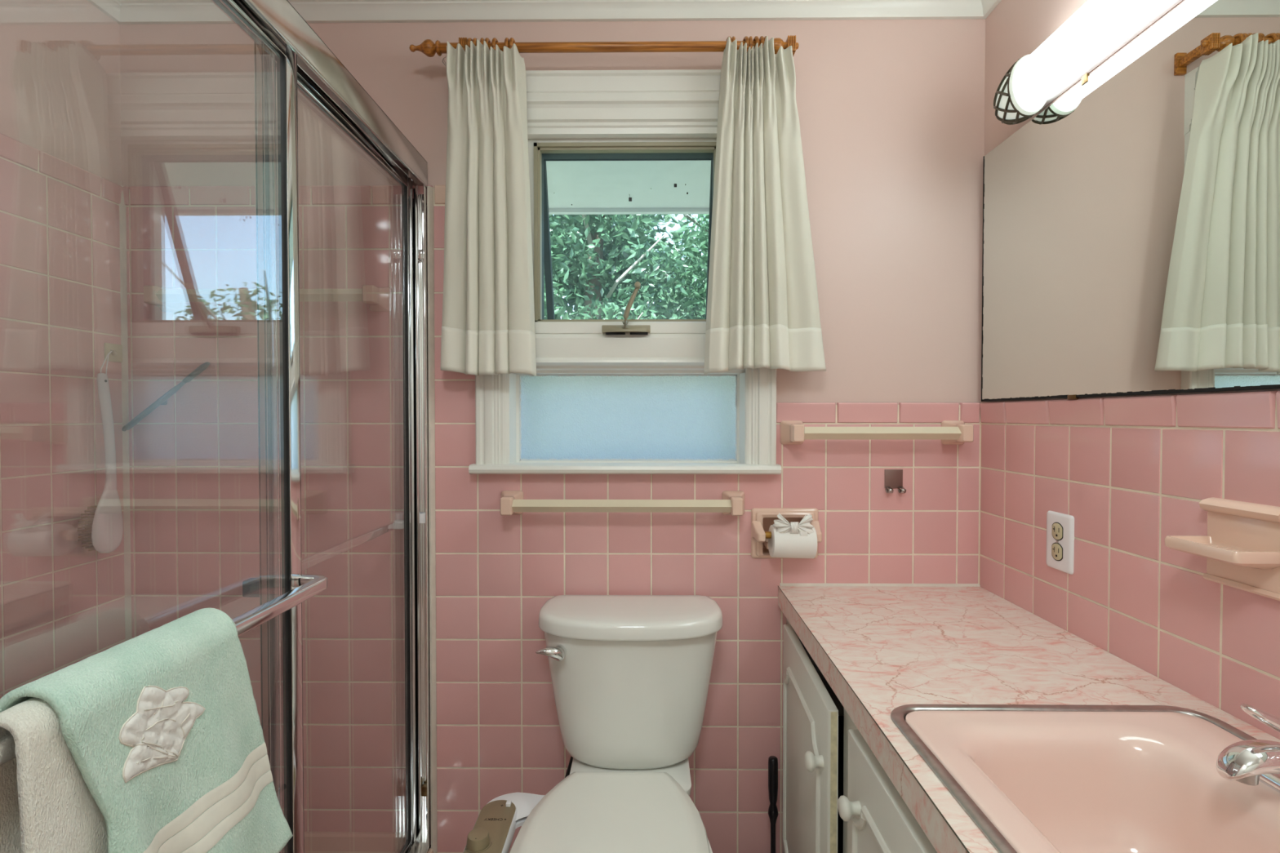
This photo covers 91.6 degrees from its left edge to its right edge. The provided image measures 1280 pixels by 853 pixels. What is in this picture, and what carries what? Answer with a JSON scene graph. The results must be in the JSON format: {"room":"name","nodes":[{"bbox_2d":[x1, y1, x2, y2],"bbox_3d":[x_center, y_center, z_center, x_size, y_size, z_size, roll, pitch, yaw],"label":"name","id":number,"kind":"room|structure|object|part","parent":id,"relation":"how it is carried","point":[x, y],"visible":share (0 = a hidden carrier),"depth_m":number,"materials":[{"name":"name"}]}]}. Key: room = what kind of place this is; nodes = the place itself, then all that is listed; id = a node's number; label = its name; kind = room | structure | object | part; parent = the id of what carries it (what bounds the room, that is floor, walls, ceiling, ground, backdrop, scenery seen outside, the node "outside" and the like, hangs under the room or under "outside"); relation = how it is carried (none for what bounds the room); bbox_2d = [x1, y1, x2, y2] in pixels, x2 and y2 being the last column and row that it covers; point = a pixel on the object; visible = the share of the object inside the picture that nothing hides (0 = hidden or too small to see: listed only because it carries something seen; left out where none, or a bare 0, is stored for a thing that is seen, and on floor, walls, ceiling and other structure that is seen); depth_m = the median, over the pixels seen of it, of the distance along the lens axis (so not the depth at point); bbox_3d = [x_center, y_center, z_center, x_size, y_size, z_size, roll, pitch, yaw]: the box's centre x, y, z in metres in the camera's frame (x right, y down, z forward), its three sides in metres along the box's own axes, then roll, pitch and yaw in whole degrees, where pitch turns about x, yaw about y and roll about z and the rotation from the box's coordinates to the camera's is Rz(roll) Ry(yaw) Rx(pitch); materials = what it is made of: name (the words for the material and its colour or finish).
{"room":"bathroom","nodes":[
{"label":"bathroom","id":0,"kind":"room"},
{"bbox_2d":[0,0,125,698],"bbox_3d":[-1.356,0.059,0.955,0.111,2.530,1.246,0,1,1],"label":"wall","id":1,"kind":"structure","parent":0,"point":[62,602],"depth_m":1.38,"materials":[{"name":"pink tile"}]},
{"bbox_2d":[77,351,123,553],"bbox_3d":[-1.264,0.057,1.460,0.042,0.481,0.091,0,1,1],"label":"bath brush","id":2,"kind":"object","parent":1,"relation":"attached to","point":[104,535],"visible":1,"depth_m":1.46,"materials":[{"name":"white plastic"}]},
{"bbox_3d":[-1.254,0.086,1.463,0.021,0.422,0.084,0,1,1],"label":"handle","id":3,"kind":"part","parent":2,"relation":"part of","materials":[{"name":"white plastic"}]},
{"bbox_2d":[87,0,120,23],"bbox_3d":[-1.276,-1.052,0.935,0.072,0.108,1.246,0,1,1],"label":"trim","id":4,"kind":"structure","parent":1,"relation":"attached to","point":[112,8],"depth_m":1.52,"materials":[{"name":"white paint"}]},
{"bbox_2d":[104,342,122,362],"bbox_3d":[-1.287,-0.181,1.513,0.027,0.044,0.084,-1,1,-29],"label":"hook","id":5,"kind":"object","parent":1,"relation":"attached to","point":[116,355],"visible":0.91,"depth_m":1.53,"materials":[{"name":"beige plastic"}]},
{"bbox_2d":[119,18,985,852],"bbox_3d":[-0.225,0.048,1.626,2.388,2.530,0.141,0,1,1],"label":"wall","id":6,"kind":"structure","parent":0,"point":[891,112],"depth_m":1.56,"materials":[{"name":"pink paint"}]},
{"bbox_2d":[119,185,132,641],"bbox_3d":[-1.296,0.231,1.571,0.012,1.666,0.012,0,1,1],"label":"trim","id":7,"kind":"structure","parent":6,"relation":"attached to","point":[122,223],"depth_m":1.56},
{"bbox_2d":[121,361,209,431],"bbox_3d":[-1.180,-0.074,1.552,0.218,0.173,0.030,0,1,1],"label":"squeegee","id":8,"kind":"object","parent":6,"relation":"attached to","point":[162,400],"visible":1,"depth_m":1.54,"materials":[{"name":"plastic"}]},
{"bbox_3d":[-1.210,-0.051,1.548,0.158,0.126,0.021,0,1,1],"label":"handle","id":9,"kind":"part","parent":8,"relation":"part of","materials":[{"name":"blue plastic"}]},
{"bbox_2d":[143,284,392,311],"bbox_3d":[-0.912,-0.318,1.522,0.582,0.060,0.078,0,1,1],"label":"towel bar","id":10,"kind":"object","parent":6,"relation":"attached to","point":[166,299],"visible":1,"depth_m":1.50,"materials":[{"name":"beige ceramic"}]},
{"bbox_3d":[-1.175,-0.318,1.525,0.056,0.060,0.078,0,1,1],"label":"post","id":11,"kind":"part","parent":10,"relation":"part of","materials":[{"name":"beige ceramic"}]},
{"bbox_3d":[-0.912,-0.317,1.503,0.510,0.031,0.031,0,1,1],"label":"rail","id":12,"kind":"part","parent":10,"relation":"part of","materials":[{"name":"beige plastic"}]},
{"bbox_3d":[-0.649,-0.317,1.520,0.056,0.060,0.078,0,1,1],"label":"post","id":13,"kind":"part","parent":10,"relation":"part of","materials":[{"name":"beige ceramic"}]},
{"bbox_2d":[210,0,431,852],"bbox_3d":[-0.568,0.213,0.946,0.070,1.724,1.240,0,1,1],"label":"shower door frame","id":14,"kind":"object","parent":6,"relation":"attached to","point":[315,59],"visible":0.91,"depth_m":1.54,"materials":[{"name":"metal"}]},
{"bbox_2d":[0,0,328,852],"bbox_3d":[-0.529,0.233,0.691,0.072,1.660,0.630,0,1,1],"label":"shower door","id":15,"kind":"structure","parent":14,"relation":"attached to","point":[297,588],"depth_m":0.97,"materials":[{"name":"silver glass"}]},
{"bbox_2d":[0,624,237,852],"bbox_3d":[-0.497,0.487,0.620,0.063,0.524,0.271,0,1,1],"label":"bath towel","id":16,"kind":"object","parent":15,"relation":"hanging from","point":[47,806],"visible":0.34,"depth_m":0.51,"materials":[{"name":"fabric"}]},
{"bbox_2d":[0,607,293,852],"bbox_3d":[-0.486,0.369,0.653,0.108,0.313,0.274,0,1,1],"label":"hand towel","id":17,"kind":"object","parent":15,"relation":"hanging from","point":[161,726],"visible":0.92,"depth_m":0.62,"materials":[{"name":"green fabric"}]},
{"bbox_3d":[-0.558,-0.582,0.678,0.014,0.030,0.570,0,1,1],"label":"rail","id":18,"kind":"part","parent":15,"relation":"part of","materials":[{"name":"silver metal"}]},
{"bbox_3d":[-0.562,-0.616,0.932,0.058,0.066,1.240,0,1,1],"label":"header rail","id":19,"kind":"part","parent":14,"relation":"part of","materials":[{"name":"metal"}]},
{"bbox_2d":[242,34,416,852],"bbox_3d":[-0.589,0.223,1.255,0.046,1.660,0.600,0,1,1],"label":"shower door","id":20,"kind":"structure","parent":14,"relation":"attached to","point":[267,586],"depth_m":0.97,"materials":[{"name":"clear glass"}]},
{"bbox_3d":[-0.606,0.246,1.242,0.012,0.021,0.550,0,1,1],"label":"pull rail","id":21,"kind":"part","parent":20,"relation":"part of","materials":[{"name":"silver metal"}]},
{"bbox_3d":[-0.574,-0.592,1.241,0.014,0.030,0.540,0,1,1],"label":"rail","id":22,"kind":"part","parent":20,"relation":"part of","materials":[{"name":"silver metal"}]},
{"bbox_3d":[-0.574,1.040,1.268,0.014,0.026,0.540,0,1,1],"label":"rail","id":23,"kind":"part","parent":20,"relation":"part of","materials":[{"name":"silver metal"}]},
{"bbox_2d":[426,186,437,852],"bbox_3d":[-0.522,0.309,1.562,0.012,1.810,0.012,0,1,1],"label":"trim","id":24,"kind":"structure","parent":6,"relation":"attached to","point":[429,189],"depth_m":1.56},
{"bbox_2d":[119,0,985,24],"bbox_3d":[-0.226,-1.061,1.512,2.160,0.108,0.072,0,1,1],"label":"trim","id":25,"kind":"structure","parent":6,"relation":"attached to","point":[132,11],"depth_m":1.53,"materials":[{"name":"white paint"}]},
{"bbox_2d":[408,35,799,57],"bbox_3d":[-0.085,-0.891,1.497,0.916,0.052,0.105,0,1,1],"label":"curtain rod","id":26,"kind":"object","parent":6,"relation":"attached to","point":[428,46],"visible":0.65,"depth_m":1.45,"materials":[{"name":"brown wood"}]},
{"bbox_2d":[466,37,472,48],"bbox_3d":[-0.397,-0.891,1.466,0.008,0.043,0.043,0,1,7],"label":"curtain ring","id":27,"kind":"object","parent":26,"relation":"hanging from","point":[469,39],"visible":0.27,"depth_m":1.45,"materials":[{"name":"brown wood"}]},
{"bbox_2d":[472,37,476,46],"bbox_3d":[-0.385,-0.891,1.466,0.008,0.043,0.043,0,1,5],"label":"curtain ring","id":28,"kind":"object","parent":26,"relation":"hanging from","point":[474,40],"visible":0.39,"depth_m":1.45,"materials":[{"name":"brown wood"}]},
{"bbox_2d":[480,37,484,44],"bbox_3d":[-0.370,-0.891,1.466,0.008,0.043,0.043,0,1,-6],"label":"curtain ring","id":29,"kind":"object","parent":26,"relation":"hanging from","point":[482,39],"visible":0.3,"depth_m":1.45,"materials":[{"name":"brown wood"}]},
{"bbox_2d":[484,37,490,45],"bbox_3d":[-0.357,-0.891,1.466,0.008,0.043,0.043,0,1,3],"label":"curtain ring","id":30,"kind":"object","parent":26,"relation":"hanging from","point":[486,39],"visible":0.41,"depth_m":1.45,"materials":[{"name":"brown wood"}]},
{"bbox_2d":[440,39,536,376],"bbox_3d":[-0.366,-0.507,1.466,0.229,0.771,0.084,0,1,1],"label":"curtain","id":31,"kind":"object","parent":26,"relation":"hanging from","point":[488,321],"visible":1,"depth_m":1.47,"materials":[{"name":"white fabric"}]},
{"bbox_2d":[491,37,498,50],"bbox_3d":[-0.339,-0.891,1.466,0.008,0.043,0.043,0,1,7],"label":"curtain ring","id":32,"kind":"object","parent":26,"relation":"hanging from","point":[495,40],"visible":0.46,"depth_m":1.45,"materials":[{"name":"brown wood"}]},
{"bbox_2d":[504,37,509,48],"bbox_3d":[-0.311,-0.891,1.466,0.008,0.043,0.043,0,1,1],"label":"curtain ring","id":33,"kind":"object","parent":26,"relation":"hanging from","point":[506,40],"visible":0.43,"depth_m":1.45,"materials":[{"name":"brown wood"}]},
{"bbox_2d":[509,37,515,48],"bbox_3d":[-0.299,-0.891,1.465,0.008,0.043,0.043,0,1,4],"label":"curtain ring","id":34,"kind":"object","parent":26,"relation":"hanging from","point":[512,40],"visible":0.44,"depth_m":1.45,"materials":[{"name":"brown wood"}]},
{"bbox_2d":[742,35,749,52],"bbox_3d":[0.247,-0.891,1.460,0.008,0.043,0.043,0,1,-8],"label":"curtain ring","id":35,"kind":"object","parent":26,"relation":"hanging from","point":[746,39],"visible":0.39,"depth_m":1.44,"materials":[{"name":"brown wood"}]},
{"bbox_2d":[748,35,752,50],"bbox_3d":[0.260,-0.891,1.460,0.008,0.043,0.043,0,1,9],"label":"curtain ring","id":36,"kind":"object","parent":26,"relation":"hanging from","point":[750,37],"visible":0.5,"depth_m":1.44,"materials":[{"name":"brown wood"}]},
{"bbox_2d":[752,35,759,47],"bbox_3d":[0.271,-0.891,1.460,0.008,0.043,0.043,0,1,-6],"label":"curtain ring","id":37,"kind":"object","parent":26,"relation":"hanging from","point":[756,38],"visible":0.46,"depth_m":1.44,"materials":[{"name":"brown wood"}]},
{"bbox_2d":[759,35,764,47],"bbox_3d":[0.284,-0.891,1.460,0.008,0.043,0.043,0,1,-2],"label":"curtain ring","id":38,"kind":"object","parent":26,"relation":"hanging from","point":[761,38],"visible":0.36,"depth_m":1.44,"materials":[{"name":"brown wood"}]},
{"bbox_2d":[703,35,826,374],"bbox_3d":[0.301,-0.507,1.457,0.292,0.763,0.080,0,1,1],"label":"curtain","id":39,"kind":"object","parent":26,"relation":"hanging from","point":[763,311],"visible":1,"depth_m":1.46,"materials":[{"name":"white fabric"}]},
{"bbox_2d":[500,490,744,515],"bbox_3d":[-0.044,0.192,1.522,0.610,0.060,0.078,0,1,1],"label":"towel bar","id":40,"kind":"object","parent":6,"relation":"attached to","point":[512,502],"visible":1,"depth_m":1.50,"materials":[{"name":"beige ceramic"}]},
{"bbox_3d":[-0.321,0.192,1.525,0.056,0.060,0.078,0,1,1],"label":"post","id":41,"kind":"part","parent":40,"relation":"part of","materials":[{"name":"beige ceramic"}]},
{"bbox_3d":[-0.044,0.192,1.503,0.538,0.031,0.031,0,1,1],"label":"rail","id":42,"kind":"part","parent":40,"relation":"part of","materials":[{"name":"beige plastic"}]},
{"bbox_3d":[0.233,0.192,1.520,0.056,0.060,0.078,0,1,1],"label":"post","id":43,"kind":"part","parent":40,"relation":"part of","materials":[{"name":"beige ceramic"}]},
{"bbox_2d":[468,69,781,474],"bbox_3d":[-0.036,-0.378,1.671,0.763,0.985,0.324,0,1,1],"label":"window","id":44,"kind":"structure","parent":6,"relation":"in","point":[596,402],"depth_m":1.56,"materials":[{"name":"white paint"}]},
{"bbox_3d":[-0.372,-0.313,1.548,0.072,0.819,0.028,0,1,1],"label":"casing","id":45,"kind":"part","parent":44,"relation":"part of","materials":[{"name":"white paint"}]},
{"bbox_3d":[-0.036,-0.794,1.532,0.748,0.148,0.037,0,1,1],"label":"head casing","id":46,"kind":"part","parent":44,"relation":"part of","materials":[{"name":"white paint"}]},
{"bbox_3d":[-0.032,-0.488,1.576,0.470,0.451,0.024,0,1,1],"label":"metal frame","id":47,"kind":"part","parent":44,"relation":"part of","materials":[{"name":"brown metal"}]},
{"bbox_2d":[601,281,650,334],"bbox_3d":[-0.034,-0.287,1.515,0.119,0.119,0.064,0,1,1],"label":"window crank","id":48,"kind":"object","parent":44,"relation":"attached to","point":[607,329],"depth_m":1.52,"materials":[{"name":"brown metal"}]},
{"bbox_3d":[-0.026,-0.287,1.510,0.025,0.096,0.053,-1,1,-45],"label":"arm","id":49,"kind":"part","parent":48,"relation":"part of","materials":[{"name":"brown metal"}]},
{"bbox_3d":[-0.006,-0.339,1.494,0.015,0.016,0.024,0,1,1],"label":"knob","id":50,"kind":"part","parent":48,"relation":"part of","materials":[{"name":"brown metal"}]},
{"bbox_3d":[-0.030,-0.505,1.732,0.477,0.464,0.197,0,1,1],"label":"awning sash","id":51,"kind":"part","parent":44,"relation":"part of","materials":[{"name":"clear glass"}]},
{"bbox_3d":[-0.031,-0.719,1.646,0.477,0.035,0.032,0,1,1],"label":"rail","id":52,"kind":"part","parent":44,"relation":"part of","materials":[{"name":"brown metal"}]},
{"bbox_3d":[-0.031,-0.023,1.628,0.565,0.223,0.004,0,1,1],"label":"frosted pane","id":53,"kind":"part","parent":44,"relation":"part of","materials":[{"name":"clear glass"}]},
{"bbox_3d":[-0.032,-0.199,1.612,0.610,0.128,0.145,0,1,1],"label":"rail","id":54,"kind":"part","parent":44,"relation":"part of","materials":[{"name":"white paint"}]},
{"bbox_3d":[0.301,-0.313,1.541,0.072,0.819,0.028,0,1,1],"label":"casing","id":55,"kind":"part","parent":44,"relation":"part of","materials":[{"name":"white paint"}]},
{"bbox_2d":[546,160,711,214],"bbox_3d":[0.019,-0.814,1.925,3.200,0.156,0.488,0,1,1],"label":"roof eave","id":56,"kind":"object","parent":6,"relation":"attached to","point":[591,187],"visible":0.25,"depth_m":1.95},
{"bbox_2d":[751,507,822,558],"bbox_3d":[0.362,0.267,1.555,0.168,0.126,0.117,0,1,1],"label":"toilet paper holder","id":57,"kind":"object","parent":6,"relation":"attached to","point":[762,518],"visible":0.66,"depth_m":1.55,"materials":[{"name":"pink ceramic"}]},
{"bbox_3d":[0.292,0.257,1.522,0.023,0.045,0.052,0,1,-6],"label":"arm","id":58,"kind":"part","parent":57,"relation":"part of","materials":[{"name":"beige ceramic"}]},
{"bbox_2d":[768,512,817,558],"bbox_3d":[0.368,0.262,1.506,0.105,0.114,0.078,0,1,1],"label":"toilet paper roll","id":59,"kind":"object","parent":57,"relation":"on","point":[795,540],"visible":0.99,"depth_m":1.47,"materials":[{"name":"white paper"}]},
{"bbox_3d":[0.431,0.257,1.520,0.023,0.045,0.052,0,1,7],"label":"arm","id":60,"kind":"part","parent":57,"relation":"part of","materials":[{"name":"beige ceramic"}]},
{"bbox_2d":[780,420,973,444],"bbox_3d":[0.578,0.016,1.513,0.456,0.060,0.078,0,1,1],"label":"towel bar","id":61,"kind":"object","parent":6,"relation":"attached to","point":[792,432],"visible":1,"depth_m":1.49,"materials":[{"name":"beige ceramic"}]},
{"bbox_3d":[0.378,0.016,1.515,0.056,0.060,0.078,0,1,1],"label":"post","id":62,"kind":"part","parent":61,"relation":"part of","materials":[{"name":"beige ceramic"}]},
{"bbox_3d":[0.578,0.016,1.494,0.384,0.031,0.031,0,1,1],"label":"rail","id":63,"kind":"part","parent":61,"relation":"part of","materials":[{"name":"beige plastic"}]},
{"bbox_3d":[0.778,0.016,1.511,0.056,0.060,0.078,0,1,1],"label":"post","id":64,"kind":"part","parent":61,"relation":"part of","materials":[{"name":"beige ceramic"}]},
{"bbox_2d":[779,582,980,586],"bbox_3d":[0.599,0.396,1.555,0.498,0.006,0.006,0,1,1],"label":"trim","id":65,"kind":"structure","parent":6,"relation":"attached to","point":[780,584],"depth_m":1.55,"materials":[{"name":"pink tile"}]},
{"bbox_2d":[884,469,906,493],"bbox_3d":[0.633,0.136,1.542,0.045,0.058,0.023,0,1,1],"label":"hook","id":66,"kind":"object","parent":6,"relation":"attached to","point":[893,477],"visible":1,"depth_m":1.55,"materials":[{"name":"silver metal"}]},
{"bbox_3d":[0.633,0.131,1.552,0.045,0.047,0.003,0,1,1],"label":"plate","id":67,"kind":"part","parent":66,"relation":"part of","materials":[{"name":"brown metal"}]},
{"bbox_2d":[979,0,1279,739],"bbox_3d":[0.885,0.072,0.152,0.111,2.530,2.806,0,1,1],"label":"wall","id":68,"kind":"structure","parent":0,"point":[1132,473],"depth_m":1.07,"materials":[{"name":"pink tile"}]},
{"bbox_2d":[981,0,1001,18],"bbox_3d":[0.805,-1.039,0.185,0.072,0.108,2.706,0,1,1],"label":"trim","id":69,"kind":"structure","parent":68,"relation":"attached to","point":[988,6],"depth_m":1.50,"materials":[{"name":"white paint"}]},
{"bbox_2d":[1046,510,1074,574],"bbox_3d":[0.841,0.231,1.249,0.010,0.116,0.078,0,1,1],"label":"electrical outlet","id":70,"kind":"object","parent":68,"relation":"attached to","point":[1060,526],"visible":1,"depth_m":1.24,"materials":[{"name":"white plastic"}]},
{"bbox_2d":[1051,543,1062,559],"bbox_3d":[0.838,0.252,1.250,0.003,0.033,0.031,0,1,1],"label":"receptacle","id":71,"kind":"object","parent":70,"relation":"attached to","point":[1056,548],"depth_m":1.25,"materials":[{"name":"beige plastic"}]},
{"bbox_2d":[1051,523,1062,539],"bbox_3d":[0.838,0.211,1.249,0.003,0.033,0.031,0,1,1],"label":"receptacle","id":72,"kind":"object","parent":70,"relation":"attached to","point":[1056,528],"depth_m":1.25,"materials":[{"name":"beige plastic"}]},
{"bbox_2d":[993,0,1182,124],"bbox_3d":[0.801,-0.697,0.798,0.089,0.124,1.172,0,1,1],"label":"vanity light","id":73,"kind":"object","parent":68,"relation":"attached to","point":[1098,29],"visible":1,"depth_m":1.13,"materials":[{"name":"white glass"}]},
{"bbox_2d":[1016,0,1171,104],"bbox_3d":[0.799,-0.697,0.798,0.076,0.098,0.956,0,1,1],"label":"diffuser","id":74,"kind":"object","parent":73,"relation":"attached to","point":[1099,28],"depth_m":1.10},
{"bbox_3d":[0.838,-0.704,0.805,0.017,0.086,1.055,0,1,1],"label":"plate","id":75,"kind":"part","parent":73,"relation":"part of","materials":[{"name":"white plastic"}]},
{"bbox_2d":[981,0,1279,401],"bbox_3d":[0.839,-0.351,0.808,0.014,0.611,1.443,0,1,1],"label":"wall mirror","id":76,"kind":"object","parent":68,"relation":"attached to","point":[1131,225],"visible":1,"depth_m":1.01,"materials":[{"name":"mirror"}]},
{"bbox_2d":[1164,497,1279,600],"bbox_3d":[0.805,0.165,0.857,0.076,0.121,0.115,0,1,1],"label":"soap dish","id":77,"kind":"object","parent":68,"relation":"attached to","point":[1241,546],"visible":1,"depth_m":0.85,"materials":[{"name":"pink ceramic"}]},
{"bbox_2d":[1164,535,1279,568],"bbox_3d":[0.801,0.173,0.858,0.068,0.024,0.115,0,1,1],"label":"tray","id":78,"kind":"object","parent":77,"relation":"on","point":[1237,552],"depth_m":0.84,"materials":[{"name":"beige ceramic"}]},
{"bbox_3d":[-0.239,1.286,0.249,2.348,0.100,2.936,0,1,1],"label":"floor","id":79,"kind":"structure","parent":0,"visible":0},
{"bbox_2d":[283,831,434,852],"bbox_3d":[-0.916,1.131,0.965,0.780,0.185,1.240,0,1,1],"label":"shower tray","id":80,"kind":"object","parent":79,"relation":"on","point":[314,842],"visible":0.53,"depth_m":1.56,"materials":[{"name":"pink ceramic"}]},
{"bbox_2d":[509,595,722,852],"bbox_3d":[-0.024,0.821,1.212,0.427,0.797,0.712,0,1,1],"label":"toilet","id":81,"kind":"object","parent":79,"relation":"on","point":[630,674],"visible":1,"depth_m":1.36,"materials":[{"name":"white ceramic"}]},
{"bbox_2d":[462,792,544,852],"bbox_3d":[-0.237,0.782,1.169,0.176,0.053,0.326,0,1,1],"label":"bidet attachment","id":82,"kind":"object","parent":81,"relation":"attached to","point":[493,831],"visible":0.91,"depth_m":1.22,"materials":[{"name":"white plastic"}]},
{"bbox_3d":[-0.301,0.766,1.155,0.042,0.019,0.042,0,1,1],"label":"control knob","id":83,"kind":"part","parent":82,"relation":"part of","materials":[{"name":"beige plastic"}]},
{"bbox_3d":[-0.287,0.776,1.149,0.070,0.002,0.279,0,1,1],"label":"control panel","id":84,"kind":"part","parent":82,"relation":"part of","materials":[{"name":"beige plastic"}]},
{"bbox_2d":[506,800,511,807],"bbox_3d":[-0.268,0.770,1.270,0.010,0.007,0.012,0,1,1],"label":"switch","id":85,"kind":"object","parent":82,"relation":"attached to","point":[508,802],"depth_m":1.27,"materials":[{"name":"white plastic"}]},
{"bbox_3d":[-0.234,0.783,1.277,0.174,0.014,0.109,0,1,1],"label":"arm","id":86,"kind":"part","parent":82,"relation":"part of","materials":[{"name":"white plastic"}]},
{"bbox_3d":[-0.195,0.494,1.359,0.063,0.033,0.045,0,1,1],"label":"flush lever","id":87,"kind":"part","parent":81,"relation":"part of","materials":[{"name":"silver metal"}]},
{"bbox_3d":[-0.055,0.758,1.108,0.362,0.026,0.501,0,1,1],"label":"seat lid","id":88,"kind":"part","parent":81,"relation":"part of","materials":[{"name":"white plastic"}]},
{"bbox_3d":[-0.022,0.439,1.442,0.427,0.040,0.226,0,1,1],"label":"tank lid","id":89,"kind":"part","parent":81,"relation":"part of","materials":[{"name":"white ceramic"}]},
{"bbox_3d":[-0.022,0.613,1.454,0.408,0.309,0.203,0,1,1],"label":"tank","id":90,"kind":"part","parent":81,"relation":"part of","materials":[{"name":"white ceramic"}]},
{"bbox_2d":[768,755,778,852],"bbox_3d":[0.322,1.008,1.501,0.126,0.415,0.126,0,1,1],"label":"plunger","id":91,"kind":"object","parent":79,"relation":"on","point":[773,814],"visible":1,"depth_m":1.50,"materials":[{"name":"black paint"}]},
{"bbox_2d":[782,619,937,852],"bbox_3d":[0.565,0.843,0.834,0.550,0.766,1.457,0,1,1],"label":"vanity cabinet","id":92,"kind":"object","parent":79,"relation":"on","point":[837,797],"visible":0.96,"depth_m":1.09,"materials":[{"name":"white paint"}]},
{"bbox_3d":[0.332,0.788,1.298,0.007,0.474,0.351,0,1,3],"label":"applied moulding","id":93,"kind":"part","parent":92,"relation":"part of","materials":[{"name":"white paint"}]},
{"bbox_3d":[0.343,0.788,1.291,0.018,0.611,0.444,0,1,3],"label":"door","id":94,"kind":"part","parent":92,"relation":"part of","materials":[{"name":"white paint"}]},
{"bbox_3d":[0.308,0.594,1.102,0.032,0.034,0.034,0,1,1],"label":"knob","id":95,"kind":"part","parent":92,"relation":"part of","materials":[{"name":"white paint"}]},
{"bbox_3d":[0.316,0.576,0.939,0.032,0.034,0.034,0,1,1],"label":"knob","id":96,"kind":"part","parent":92,"relation":"part of","materials":[{"name":"white ceramic"}]},
{"bbox_3d":[0.324,0.796,0.782,0.007,0.476,0.363,0,1,2],"label":"applied moulding","id":97,"kind":"part","parent":92,"relation":"part of","materials":[{"name":"white paint"}]},
{"bbox_3d":[0.336,0.796,0.775,0.018,0.613,0.455,0,1,2],"label":"door","id":98,"kind":"part","parent":92,"relation":"part of","materials":[{"name":"white paint"}]},
{"bbox_2d":[777,585,1279,852],"bbox_3d":[0.577,0.436,0.823,0.527,0.049,1.470,0,1,1],"label":"countertop","id":99,"kind":"structure","parent":92,"relation":"on","point":[880,650],"depth_m":1.05,"materials":[{"name":"pink laminate"}]},
{"bbox_2d":[890,704,1279,852],"bbox_3d":[0.578,0.491,0.665,0.456,0.163,0.494,0,1,1],"label":"sink","id":100,"kind":"object","parent":99,"relation":"in","point":[1032,778],"visible":0.99,"depth_m":0.82,"materials":[{"name":"ceramic"}]},
{"bbox_2d":[1215,703,1279,792],"bbox_3d":[0.703,0.357,0.676,0.136,0.110,0.150,0,1,1],"label":"faucet","id":101,"kind":"object","parent":99,"relation":"on","point":[1251,762],"visible":1,"depth_m":0.67,"materials":[{"name":"silver metal"}]},
{"bbox_3d":[0.689,0.367,0.676,0.109,0.047,0.042,0,1,1],"label":"spout","id":102,"kind":"part","parent":101,"relation":"part of","materials":[{"name":"silver metal"}]},
{"bbox_3d":[0.711,0.329,0.676,0.108,0.053,0.040,0,1,1],"label":"lever","id":103,"kind":"part","parent":101,"relation":"part of","materials":[{"name":"silver metal"}]},
{"label":"outside","id":104,"kind":"structure","parent":0,"visible":0},
{"bbox_3d":[0.096,1.689,9.656,28.000,0.020,15.860,0,1,1],"label":"ground","id":105,"kind":"structure","parent":104,"visible":0},
{"bbox_2d":[543,214,705,319],"bbox_3d":[-0.433,-0.240,4.133,2.061,4.028,1.814,0,1,9],"label":"leafy tree","id":106,"kind":"object","parent":105,"relation":"on","point":[593,268],"visible":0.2,"depth_m":3.99,"materials":[{"name":"green plant"}]},
{"bbox_2d":[549,213,706,319],"bbox_3d":[-0.928,-0.672,6.752,5.064,4.804,2.287,0,1,1],"label":"leafy tree","id":107,"kind":"object","parent":105,"relation":"on","point":[668,217],"visible":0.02,"depth_m":6.26,"materials":[{"name":"green plant"}]},
{"bbox_2d":[646,213,709,319],"bbox_3d":[0.723,0.010,4.311,1.509,3.521,1.765,1,1,34],"label":"leafy tree","id":108,"kind":"object","parent":105,"relation":"on","point":[701,237],"visible":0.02,"depth_m":4.20,"materials":[{"name":"green plant"}]}
]}

